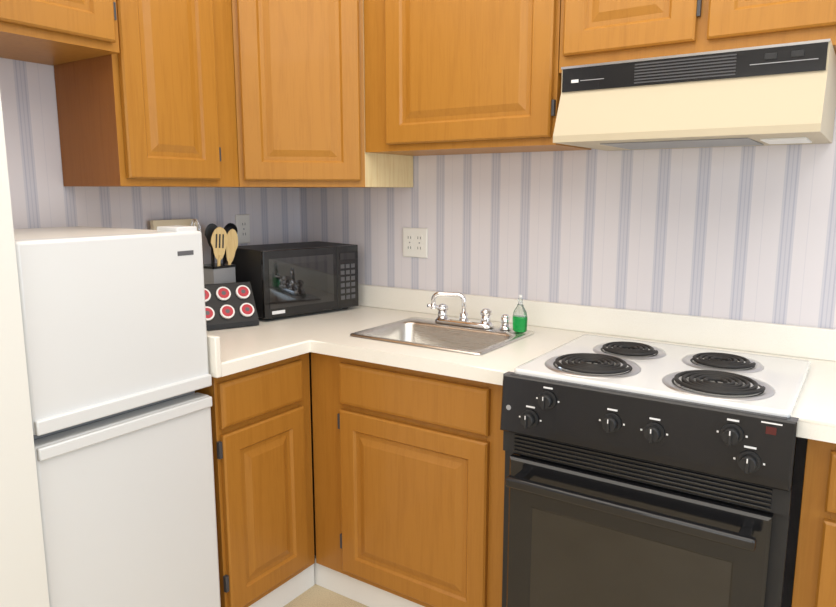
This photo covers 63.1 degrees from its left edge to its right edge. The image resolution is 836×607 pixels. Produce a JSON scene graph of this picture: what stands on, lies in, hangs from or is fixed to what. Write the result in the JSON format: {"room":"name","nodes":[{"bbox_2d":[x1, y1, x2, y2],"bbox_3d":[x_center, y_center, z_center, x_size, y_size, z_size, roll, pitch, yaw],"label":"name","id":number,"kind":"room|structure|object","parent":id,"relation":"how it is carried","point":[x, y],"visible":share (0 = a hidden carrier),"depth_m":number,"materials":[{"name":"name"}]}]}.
{"room":"kitchen","nodes":[
{"label":"kitchen","id":0,"kind":"room"},
{"bbox_2d":[0,94,49,606],"bbox_3d":[-1.136,-0.091,1.563,0.635,2.440,0.106,6,11,33],"label":"wall","id":1,"kind":"structure","parent":0,"point":[23,578],"depth_m":1.46,"materials":[{"name":"white paint"}]},
{"bbox_2d":[0,58,300,263],"bbox_3d":[-1.855,-0.027,1.174,0.120,2.440,4.600,6,11,33],"label":"wall","id":2,"kind":"structure","parent":0,"point":[42,195],"depth_m":2.17,"materials":[{"name":"paper"}]},
{"bbox_2d":[0,0,119,65],"bbox_3d":[-1.085,-0.872,1.748,0.367,0.398,0.457,6,11,33],"label":"upper cabinet","id":3,"kind":"object","parent":2,"relation":"attached to","point":[52,32],"visible":0.96,"depth_m":1.77,"materials":[{"name":"brown wood"}]},
{"bbox_2d":[54,0,238,186],"bbox_3d":[-0.851,-0.757,2.160,0.324,0.760,0.442,6,11,33],"label":"upper cabinet","id":4,"kind":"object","parent":2,"relation":"attached to","point":[152,103],"depth_m":2.04,"materials":[{"name":"brown wood"}]},
{"bbox_2d":[235,214,249,243],"bbox_3d":[-0.704,-0.300,2.745,0.008,0.116,0.071,6,11,33],"label":"outlet","id":5,"kind":"object","parent":2,"relation":"attached to","point":[243,225],"visible":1,"depth_m":2.74,"materials":[{"name":"white plastic"}]},
{"bbox_2d":[283,490,368,606],"bbox_3d":[-0.061,1.431,0.194,4.440,0.120,4.840,6,11,33],"label":"floor","id":6,"kind":"structure","parent":0,"point":[315,595],"depth_m":2.34,"materials":[{"name":"plastic"}]},
{"bbox_2d":[14,225,220,606],"bbox_3d":[-0.953,0.436,1.896,0.597,1.292,0.487,6,11,33],"label":"refrigerator","id":7,"kind":"object","parent":6,"relation":"on","point":[115,334],"visible":0.88,"depth_m":1.69,"materials":[{"name":"white metal"}]},
{"bbox_2d":[195,353,314,606],"bbox_3d":[-0.706,0.579,2.333,0.617,0.868,0.416,6,11,33],"label":"base cabinet","id":8,"kind":"object","parent":6,"relation":"on","point":[261,438],"visible":0.44,"depth_m":2.12,"materials":[{"name":"brown wood"}]},
{"bbox_2d":[311,352,504,606],"bbox_3d":[0.106,0.574,2.366,0.807,0.868,0.617,6,11,33],"label":"base cabinet","id":9,"kind":"object","parent":6,"relation":"on","point":[409,471],"visible":0.6,"depth_m":2.09,"materials":[{"name":"brown wood"}]},
{"bbox_2d":[207,284,835,443],"bbox_3d":[0.273,0.136,1.938,2.597,0.130,1.015,6,11,33],"label":"countertop","id":10,"kind":"structure","parent":9,"relation":"on","point":[552,325],"depth_m":2.13,"materials":[{"name":"laminate"}]},
{"bbox_2d":[150,219,197,230],"bbox_3d":[-0.866,-0.116,2.461,0.034,0.372,0.185,6,11,33],"label":"cutting board","id":11,"kind":"object","parent":10,"relation":"on","point":[154,224],"visible":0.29,"depth_m":2.42,"materials":[{"name":"beige wood"}]},
{"bbox_2d":[191,219,237,284],"bbox_3d":[-0.739,-0.126,2.515,0.104,0.375,0.188,6,11,33],"label":"utensil caddy","id":12,"kind":"object","parent":10,"relation":"on","point":[222,242],"visible":0.56,"depth_m":2.49,"materials":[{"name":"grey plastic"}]},
{"bbox_2d":[204,281,258,330],"bbox_3d":[-0.683,0.007,2.404,0.215,0.147,0.094,-6,11,-32],"label":"rack","id":13,"kind":"object","parent":10,"relation":"on","point":[230,305],"visible":0.81,"depth_m":2.40,"materials":[{"name":"black plastic"}]},
{"bbox_2d":[227,241,358,319],"bbox_3d":[-0.493,-0.100,2.712,0.435,0.260,0.277,-9,13,-42],"label":"microwave","id":14,"kind":"object","parent":10,"relation":"on","point":[288,279],"visible":1,"depth_m":2.58,"materials":[{"name":"black plastic"}]},
{"bbox_2d":[350,317,533,354],"bbox_3d":[0.083,0.174,2.296,0.500,0.156,0.395,6,11,33],"label":"stainless steel sink","id":15,"kind":"object","parent":10,"relation":"in","point":[424,332],"visible":0.5,"depth_m":2.36,"materials":[{"name":"silver metal"}]},
{"bbox_2d":[500,314,510,329],"bbox_3d":[0.298,0.062,2.321,0.039,0.050,0.040,6,11,33],"label":"sprayer","id":16,"kind":"object","parent":15,"relation":"on","point":[505,321],"visible":1,"depth_m":2.31,"materials":[{"name":"silver metal"}]},
{"bbox_2d":[513,295,527,331],"bbox_3d":[0.341,0.033,2.272,0.052,0.124,0.034,6,11,33],"label":"dish soap bottle","id":17,"kind":"object","parent":15,"relation":"on","point":[520,318],"visible":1,"depth_m":2.26,"materials":[{"name":"green"}]},
{"bbox_2d":[427,292,493,327],"bbox_3d":[0.156,0.019,2.391,0.256,0.113,0.076,6,11,33],"label":"chrome faucet","id":18,"kind":"object","parent":10,"relation":"on","point":[464,320],"visible":1,"depth_m":2.39,"materials":[{"name":"silver metal"}]},
{"bbox_2d":[500,334,810,606],"bbox_3d":[0.632,0.621,1.853,0.676,0.942,0.613,6,11,33],"label":"stove","id":19,"kind":"object","parent":6,"relation":"on","point":[638,473],"visible":1,"depth_m":1.62,"materials":[{"name":"black metal"}]},
{"bbox_2d":[791,439,835,606],"bbox_3d":[1.230,0.696,1.622,0.550,0.868,0.617,6,11,33],"label":"base cabinet","id":20,"kind":"object","parent":6,"relation":"on","point":[814,584],"visible":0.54,"depth_m":1.47,"materials":[{"name":"brown wood"}]},
{"bbox_2d":[299,110,835,606],"bbox_3d":[1.254,-0.150,1.920,4.440,2.440,0.120,6,11,33],"label":"wall","id":21,"kind":"structure","parent":0,"point":[745,232],"depth_m":2.23,"materials":[{"name":"paper"}]},
{"bbox_2d":[231,0,412,187],"bbox_3d":[-0.440,-0.815,2.515,0.607,0.760,0.607,6,11,33],"label":"upper cabinet","id":22,"kind":"object","parent":21,"relation":"attached to","point":[299,74],"visible":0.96,"depth_m":2.30,"materials":[{"name":"brown wood"}]},
{"bbox_2d":[403,227,427,257],"bbox_3d":[-0.013,-0.240,2.684,0.117,0.116,0.008,6,11,33],"label":"outlet","id":23,"kind":"object","parent":21,"relation":"attached to","point":[415,242],"visible":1,"depth_m":2.68,"materials":[{"name":"white plastic"}]},
{"bbox_2d":[364,0,590,155],"bbox_3d":[0.188,-0.833,2.258,0.709,0.640,0.324,6,11,33],"label":"upper cabinet","id":24,"kind":"object","parent":21,"relation":"attached to","point":[449,77],"visible":0.98,"depth_m":2.13,"materials":[{"name":"brown wood"}]},
{"bbox_2d":[559,0,835,73],"bbox_3d":[0.801,-0.866,1.835,0.762,0.438,0.324,6,11,33],"label":"upper cabinet","id":25,"kind":"object","parent":21,"relation":"attached to","point":[596,31],"visible":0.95,"depth_m":1.75,"materials":[{"name":"brown wood"}]},
{"bbox_2d":[553,39,835,150],"bbox_3d":[0.753,-0.537,1.846,0.630,0.207,0.449,6,11,33],"label":"range hood","id":26,"kind":"object","parent":25,"relation":"attached to","point":[779,94],"visible":1,"depth_m":1.67,"materials":[{"name":"beige metal"}]}
]}

